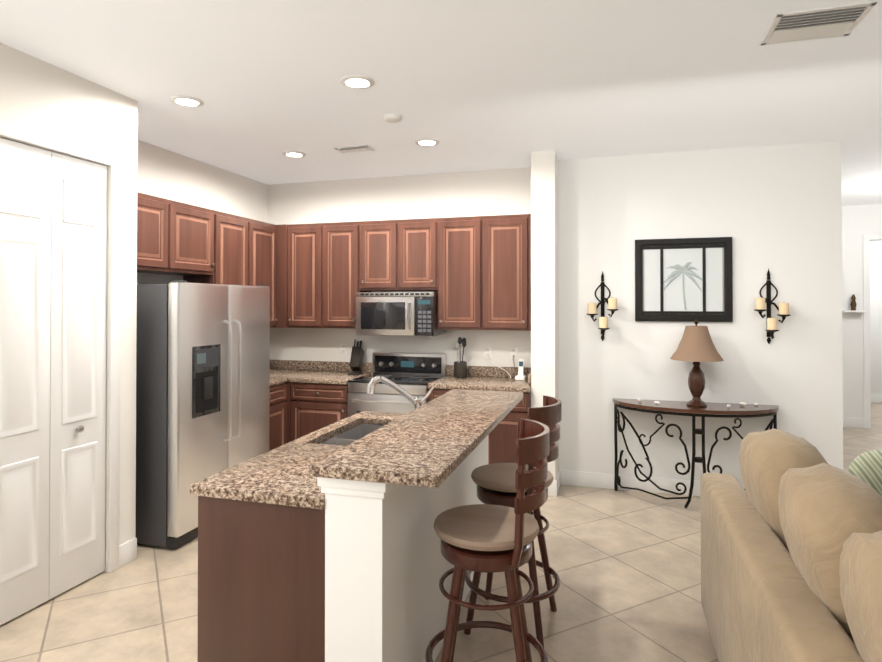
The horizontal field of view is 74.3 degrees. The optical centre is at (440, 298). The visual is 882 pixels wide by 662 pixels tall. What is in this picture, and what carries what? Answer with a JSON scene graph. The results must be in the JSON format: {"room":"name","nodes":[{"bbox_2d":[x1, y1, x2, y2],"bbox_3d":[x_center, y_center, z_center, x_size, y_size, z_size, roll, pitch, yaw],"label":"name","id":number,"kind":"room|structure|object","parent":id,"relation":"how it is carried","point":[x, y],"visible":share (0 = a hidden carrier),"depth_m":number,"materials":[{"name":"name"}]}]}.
{"room":"kitchen","nodes":[
{"label":"kitchen","id":0,"kind":"room"},
{"bbox_2d":[0,43,143,571],"bbox_3d":[-2.861,0.162,0.765,0.120,2.900,6.150,0,-1,16],"label":"wall","id":1,"kind":"structure","parent":0,"point":[38,95],"depth_m":3.50,"materials":[{"name":"white paint"}]},
{"bbox_2d":[0,138,106,624],"bbox_3d":[-2.209,0.408,2.795,0.072,2.422,1.450,0,-1,16],"label":"closet door","id":2,"kind":"structure","parent":1,"relation":"attached to","point":[53,247],"depth_m":3.15,"materials":[{"name":"white wood"}]},
{"bbox_2d":[0,121,136,571],"bbox_3d":[-2.788,0.358,0.768,0.016,2.510,6.100,0,-1,16],"label":"door frame","id":3,"kind":"structure","parent":1,"relation":"attached to","point":[120,555],"depth_m":3.51,"materials":[{"name":"white wood"}]},
{"bbox_2d":[140,142,267,283],"bbox_3d":[-3.160,0.175,2.140,0.120,2.900,8.920,0,-1,16],"label":"wall","id":4,"kind":"structure","parent":0,"point":[170,175],"depth_m":5.23,"materials":[{"name":"white paint"}]},
{"bbox_2d":[137,192,172,272],"bbox_3d":[-2.309,-0.488,4.236,0.328,0.555,0.540,0,-1,16],"label":"upper cabinet","id":5,"kind":"object","parent":4,"relation":"attached to","point":[154,214],"depth_m":4.31,"materials":[{"name":"brown wood"}]},
{"bbox_2d":[153,201,216,275],"bbox_3d":[-2.157,-0.483,4.751,0.328,0.555,0.535,0,-1,16],"label":"upper cabinet","id":6,"kind":"object","parent":4,"relation":"attached to","point":[194,227],"depth_m":4.72,"materials":[{"name":"brown wood"}]},
{"bbox_2d":[183,211,252,285],"bbox_3d":[-2.014,-0.236,5.236,0.328,1.040,0.480,0,-1,16],"label":"upper cabinet","id":7,"kind":"object","parent":4,"relation":"attached to","point":[234,233],"depth_m":5.20,"materials":[{"name":"brown wood"}]},
{"bbox_2d":[253,220,276,327],"bbox_3d":[-1.876,-0.231,5.706,0.328,1.040,0.501,0,-1,16],"label":"upper cabinet","id":8,"kind":"object","parent":4,"relation":"attached to","point":[264,234],"depth_m":5.71,"materials":[{"name":"brown wood"}]},
{"bbox_2d":[268,167,527,375],"bbox_3d":[-0.366,0.211,5.904,3.115,2.900,0.120,0,-1,16],"label":"wall","id":9,"kind":"structure","parent":0,"point":[499,191],"depth_m":5.86,"materials":[{"name":"white paint"}]},
{"bbox_2d":[277,224,288,327],"bbox_3d":[-1.564,-0.228,6.025,0.131,1.040,0.328,0,-1,16],"label":"upper cabinet","id":10,"kind":"object","parent":9,"relation":"attached to","point":[282,230],"depth_m":5.87,"materials":[{"name":"brown wood"}]},
{"bbox_2d":[289,223,320,327],"bbox_3d":[-1.314,-0.229,5.951,0.389,1.040,0.328,0,-1,16],"label":"upper cabinet","id":11,"kind":"object","parent":9,"relation":"attached to","point":[304,239],"depth_m":5.80,"materials":[{"name":"brown wood"}]},
{"bbox_2d":[321,221,360,327],"bbox_3d":[-0.938,-0.230,5.841,0.395,1.040,0.328,0,-1,16],"label":"upper cabinet","id":12,"kind":"object","parent":9,"relation":"attached to","point":[340,241],"depth_m":5.69,"materials":[{"name":"brown wood"}]},
{"bbox_2d":[340,343,346,354],"bbox_3d":[-1.010,0.519,6.024,0.070,0.115,0.007,0,-1,16],"label":"electrical outlet","id":13,"kind":"object","parent":9,"relation":"attached to","point":[343,348],"visible":1,"depth_m":6.02,"materials":[{"name":"white plastic"}]},
{"bbox_2d":[361,220,396,291],"bbox_3d":[-0.559,-0.416,5.731,0.395,0.670,0.328,0,-1,16],"label":"upper cabinet","id":14,"kind":"object","parent":9,"relation":"attached to","point":[378,238],"depth_m":5.57,"materials":[{"name":"brown wood"}]},
{"bbox_2d":[270,360,530,375],"bbox_3d":[-0.484,0.700,5.859,2.868,0.100,0.020,0,-1,16],"label":"backsplash","id":15,"kind":"structure","parent":9,"relation":"attached to","point":[310,366],"depth_m":6.00,"materials":[{"name":"brown stone"}]},
{"bbox_2d":[397,218,436,290],"bbox_3d":[-0.180,-0.417,5.620,0.395,0.670,0.328,0,-1,16],"label":"upper cabinet","id":16,"kind":"object","parent":9,"relation":"attached to","point":[416,238],"depth_m":5.47,"materials":[{"name":"brown wood"}]},
{"bbox_2d":[356,292,445,335],"bbox_3d":[-0.390,0.143,5.603,0.774,0.410,0.465,0,-1,16],"label":"over-the-range microwave","id":17,"kind":"object","parent":16,"relation":"attached to","point":[396,313],"visible":1,"depth_m":5.42,"materials":[{"name":"silver metal"}]},
{"bbox_2d":[437,216,484,329],"bbox_3d":[0.213,-0.233,5.502,0.425,1.040,0.328,0,-1,16],"label":"upper cabinet","id":18,"kind":"object","parent":9,"relation":"attached to","point":[474,272],"depth_m":5.34,"materials":[{"name":"brown wood"}]},
{"bbox_2d":[484,346,490,357],"bbox_3d":[0.448,0.515,5.595,0.070,0.115,0.007,0,-1,16],"label":"electrical outlet","id":19,"kind":"object","parent":9,"relation":"attached to","point":[487,350],"visible":1,"depth_m":5.59,"materials":[{"name":"white plastic"}]},
{"bbox_2d":[485,214,530,330],"bbox_3d":[0.643,-0.234,5.376,0.472,1.040,0.328,0,-1,16],"label":"upper cabinet","id":20,"kind":"object","parent":9,"relation":"attached to","point":[507,237],"depth_m":5.22,"materials":[{"name":"brown wood"}]},
{"bbox_2d":[510,347,516,358],"bbox_3d":[0.688,0.514,5.525,0.070,0.115,0.007,0,-1,16],"label":"electrical outlet","id":21,"kind":"object","parent":9,"relation":"attached to","point":[513,351],"visible":1,"depth_m":5.52,"materials":[{"name":"white plastic"}]},
{"bbox_2d":[0,403,881,661],"bbox_3d":[1.716,1.695,4.225,11.000,0.100,15.700,0,-1,16],"label":"floor","id":22,"kind":"structure","parent":0,"point":[625,565],"depth_m":3.14,"materials":[{"name":"tile"}]},
{"bbox_2d":[135,280,269,549],"bbox_3d":[-1.938,0.765,4.391,0.942,1.762,1.060,0,-1,16],"label":"fridge","id":23,"kind":"object","parent":22,"relation":"on","point":[202,381],"visible":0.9,"depth_m":3.89,"materials":[{"name":"grey metal"}]},
{"bbox_2d":[269,380,288,450],"bbox_3d":[-1.830,1.220,5.273,0.653,0.870,0.680,0,-1,16],"label":"base cabinet","id":24,"kind":"object","parent":22,"relation":"on","point":[279,393],"depth_m":5.37,"materials":[{"name":"brown wood"}]},
{"bbox_2d":[289,380,347,441],"bbox_3d":[-1.074,1.224,5.711,0.640,0.870,0.628,0,-1,16],"label":"base cabinet","id":25,"kind":"object","parent":22,"relation":"on","point":[307,397],"depth_m":5.42,"materials":[{"name":"brown wood"}]},
{"bbox_2d":[270,376,288,383],"bbox_3d":[-1.843,0.765,5.268,0.633,0.040,0.655,0,-1,16],"label":"countertop","id":26,"kind":"structure","parent":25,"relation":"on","point":[273,379],"depth_m":5.45,"materials":[{"name":"brown stone"}]},
{"bbox_2d":[270,368,372,383],"bbox_3d":[-1.366,0.770,5.799,1.248,0.040,0.633,0,-1,16],"label":"countertop","id":27,"kind":"structure","parent":25,"relation":"on","point":[293,373],"depth_m":5.68,"materials":[{"name":"brown stone"}]},
{"bbox_2d":[348,339,363,374],"bbox_3d":[-0.849,0.580,5.816,0.100,0.338,0.266,0,-1,6],"label":"knife block","id":28,"kind":"object","parent":27,"relation":"on","point":[356,359],"visible":1,"depth_m":5.80,"materials":[{"name":"grey"}]},
{"bbox_2d":[190,391,490,661],"bbox_3d":[-0.326,1.133,3.002,0.830,1.000,1.854,0,-1,16],"label":"kitchen island","id":29,"kind":"object","parent":22,"relation":"on","point":[323,544],"depth_m":2.18,"materials":[{"name":"brown wood"}]},
{"bbox_2d":[306,389,521,490],"bbox_3d":[0.032,0.612,2.896,0.475,0.040,1.920,0,-1,16],"label":"island countertop","id":30,"kind":"structure","parent":29,"relation":"on","point":[425,446],"depth_m":2.38,"materials":[{"name":"brown stone"}]},
{"bbox_2d":[347,352,445,416],"bbox_3d":[-0.411,1.097,5.470,0.756,1.120,0.716,0,-1,16],"label":"range","id":31,"kind":"object","parent":22,"relation":"on","point":[414,374],"visible":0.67,"depth_m":5.29,"materials":[{"name":"silver metal"}]},
{"bbox_2d":[428,384,476,401],"bbox_3d":[0.187,1.220,5.340,0.448,0.870,0.628,0,-1,16],"label":"base cabinet","id":32,"kind":"object","parent":22,"relation":"on","point":[436,392],"depth_m":5.08,"materials":[{"name":"brown wood"}]},
{"bbox_2d":[425,418,548,661],"bbox_3d":[0.181,1.068,2.296,0.488,1.123,0.481,0,-1,16],"label":"stool","id":33,"kind":"object","parent":22,"relation":"on","point":[487,538],"visible":1,"depth_m":2.17,"materials":[{"name":"brown wood"}]},
{"bbox_2d":[477,388,530,463],"bbox_3d":[0.614,1.219,5.215,0.444,0.870,0.628,0,-1,16],"label":"base cabinet","id":34,"kind":"object","parent":22,"relation":"on","point":[502,439],"depth_m":4.91,"materials":[{"name":"brown wood"}]},
{"bbox_2d":[429,376,528,391],"bbox_3d":[0.399,0.765,5.280,0.892,0.040,0.633,0,-1,16],"label":"countertop","id":35,"kind":"structure","parent":34,"relation":"on","point":[447,381],"depth_m":5.11,"materials":[{"name":"brown stone"}]},
{"bbox_2d":[454,337,466,377],"bbox_3d":[0.185,0.551,5.510,0.126,0.389,0.124,0,-1,16],"label":"utensil crock","id":36,"kind":"object","parent":35,"relation":"on","point":[460,368],"visible":1,"depth_m":5.47,"materials":[{"name":"grey ceramic"}]},
{"bbox_2d":[515,359,525,379],"bbox_3d":[0.734,0.651,5.360,0.090,0.187,0.103,0,-1,16],"label":"phone","id":37,"kind":"object","parent":35,"relation":"on","point":[520,376],"visible":1,"depth_m":5.37,"materials":[{"name":"white plastic"}]},
{"bbox_2d":[464,395,561,647],"bbox_3d":[0.363,1.075,2.951,0.487,1.123,0.481,0,-1,16],"label":"stool","id":38,"kind":"object","parent":22,"relation":"on","point":[495,482],"visible":0.54,"depth_m":2.84,"materials":[{"name":"brown wood"}]},
{"bbox_2d":[612,398,778,508],"bbox_3d":[2.044,1.255,4.670,1.280,0.791,0.417,0,-1,16],"label":"console table","id":39,"kind":"object","parent":22,"relation":"on","point":[734,410],"visible":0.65,"depth_m":4.59,"materials":[{"name":"black metal"}]},
{"bbox_2d":[670,319,723,406],"bbox_3d":[2.056,0.511,4.683,0.400,0.695,0.400,0,-1,16],"label":"lamp","id":40,"kind":"object","parent":39,"relation":"on","point":[696,346],"visible":1,"depth_m":4.61,"materials":[{"name":"brown fabric"}]},
{"bbox_2d":[701,429,881,661],"bbox_3d":[1.494,1.085,1.774,1.000,1.074,2.260,0,-1,16],"label":"sofa","id":41,"kind":"object","parent":22,"relation":"on","point":[791,553],"visible":1,"depth_m":1.80,"materials":[{"name":"beige fabric"}]},
{"bbox_2d":[847,450,881,495],"bbox_3d":[1.951,0.828,2.444,0.424,0.363,0.215,0,-1,16],"label":"throw pillow","id":42,"kind":"object","parent":41,"relation":"on","point":[865,467],"visible":0.42,"depth_m":2.47,"materials":[{"name":"green fabric"}]},
{"bbox_2d":[0,0,881,205],"bbox_3d":[1.716,-1.305,4.253,11.000,0.100,15.700,0,-1,16],"label":"ceiling","id":43,"kind":"structure","parent":0,"point":[474,85],"depth_m":3.32,"materials":[{"name":"white paint"}]},
{"bbox_2d":[170,95,203,106],"bbox_3d":[-1.615,-1.254,3.700,0.200,0.012,0.200,0,-1,16],"label":"recessed light","id":44,"kind":"object","parent":43,"relation":"in","point":[185,101],"visible":1,"depth_m":3.69,"materials":[{"name":"white"}]},
{"bbox_2d":[282,151,305,157],"bbox_3d":[-1.263,-1.242,5.004,0.200,0.012,0.200,0,-1,16],"label":"recessed light","id":45,"kind":"object","parent":43,"relation":"in","point":[296,154],"visible":1,"depth_m":4.99,"materials":[{"name":"white glass"}]},
{"bbox_2d":[334,145,374,152],"bbox_3d":[-0.719,-1.242,4.833,0.300,0.013,0.160,0,-1,16],"label":"ceiling vent","id":46,"kind":"object","parent":43,"relation":"in","point":[357,148],"visible":1,"depth_m":4.82,"materials":[{"name":"white metal"}]},
{"bbox_2d":[340,75,374,88],"bbox_3d":[-0.485,-1.257,3.378,0.200,0.012,0.200,0,-1,16],"label":"recessed light","id":47,"kind":"object","parent":43,"relation":"in","point":[357,81],"visible":1,"depth_m":3.37,"materials":[{"name":"white"}]},
{"bbox_2d":[384,113,401,122],"bbox_3d":[-0.328,-1.240,3.999,0.124,0.034,0.124,0,-1,16],"label":"smoke detector","id":48,"kind":"object","parent":43,"relation":"attached to","point":[393,117],"visible":0.98,"depth_m":3.96,"materials":[{"name":"white plastic"}]},
{"bbox_2d":[415,138,439,145],"bbox_3d":[-0.110,-1.245,4.634,0.200,0.012,0.200,0,-1,16],"label":"recessed light","id":49,"kind":"object","parent":43,"relation":"in","point":[426,142],"visible":0.98,"depth_m":4.62,"materials":[{"name":"white glass"}]},
{"bbox_2d":[760,1,877,44],"bbox_3d":[1.725,-1.262,2.687,0.380,0.013,0.320,0,-1,16],"label":"ceiling vent","id":50,"kind":"object","parent":43,"relation":"in","point":[821,23],"visible":1,"depth_m":2.67,"materials":[{"name":"white metal"}]},
{"bbox_2d":[528,150,559,480],"bbox_3d":[0.907,0.203,5.066,0.200,2.900,0.330,0,-1,16],"label":"wall","id":51,"kind":"structure","parent":0,"point":[544,171],"depth_m":4.92,"materials":[{"name":"white paint"}]},
{"bbox_2d":[529,372,530,387],"bbox_3d":[0.827,0.694,5.194,0.022,0.100,0.558,0,-1,16],"label":"backsplash","id":52,"kind":"structure","parent":51,"relation":"attached to","point":[529,372],"depth_m":4.93,"materials":[{"name":"brown stone"}]},
{"bbox_2d":[552,470,563,496],"bbox_3d":[1.008,1.587,5.011,0.018,0.130,0.334,0,-1,16],"label":"baseboard","id":53,"kind":"structure","parent":51,"relation":"attached to","point":[560,476],"depth_m":4.98,"materials":[{"name":"white wood"}]},
{"bbox_2d":[560,141,827,483],"bbox_3d":[1.970,0.202,5.004,2.275,2.900,0.150,0,-1,16],"label":"wall","id":54,"kind":"structure","parent":0,"point":[788,221],"depth_m":4.90,"materials":[{"name":"white paint"}]},
{"bbox_2d":[587,271,618,340],"bbox_3d":[1.389,0.062,5.006,0.270,0.620,0.208,0,-1,16],"label":"sconce","id":55,"kind":"object","parent":54,"relation":"attached to","point":[603,319],"visible":1,"depth_m":4.99,"materials":[{"name":"black metal"}]},
{"bbox_2d":[564,470,744,496],"bbox_3d":[2.105,1.586,4.876,2.200,0.130,0.014,0,-1,16],"label":"baseboard","id":56,"kind":"structure","parent":54,"relation":"attached to","point":[572,478],"depth_m":5.01,"materials":[{"name":"white wood"}]},
{"bbox_2d":[635,237,732,321],"bbox_3d":[2.034,-0.159,4.898,0.760,0.700,0.040,0,-1,16],"label":"picture frame","id":57,"kind":"object","parent":54,"relation":"attached to","point":[683,279],"visible":1,"depth_m":4.88,"materials":[{"name":"black wood"}]},
{"bbox_2d":[753,268,790,343],"bbox_3d":[2.636,0.059,4.639,0.270,0.620,0.208,0,-1,16],"label":"sconce","id":58,"kind":"object","parent":54,"relation":"attached to","point":[782,309],"visible":1,"depth_m":4.62,"materials":[{"name":"black metal"}]},
{"bbox_2d":[828,141,847,469],"bbox_3d":[3.598,0.214,6.281,0.120,2.900,3.500,0,-1,16],"label":"wall","id":59,"kind":"structure","parent":0,"point":[837,301],"depth_m":4.60,"materials":[{"name":"white paint"}]},
{"bbox_2d":[844,204,881,417],"bbox_3d":[5.650,0.226,7.575,3.325,2.900,0.120,0,-1,16],"label":"wall","id":60,"kind":"structure","parent":0,"point":[859,220],"depth_m":7.58,"materials":[{"name":"white paint"}]},
{"bbox_2d":[842,294,865,312],"bbox_3d":[5.345,0.058,7.540,0.240,0.236,0.118,0,-1,16],"label":"shelf","id":61,"kind":"object","parent":60,"relation":"attached to","point":[853,304],"visible":0.94,"depth_m":7.52,"materials":[{"name":"white wood"}]},
{"bbox_2d":[843,234,881,428],"bbox_3d":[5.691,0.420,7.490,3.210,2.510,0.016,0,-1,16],"label":"door frame","id":62,"kind":"structure","parent":60,"relation":"attached to","point":[872,258],"depth_m":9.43,"materials":[{"name":"white wood"}]}
]}

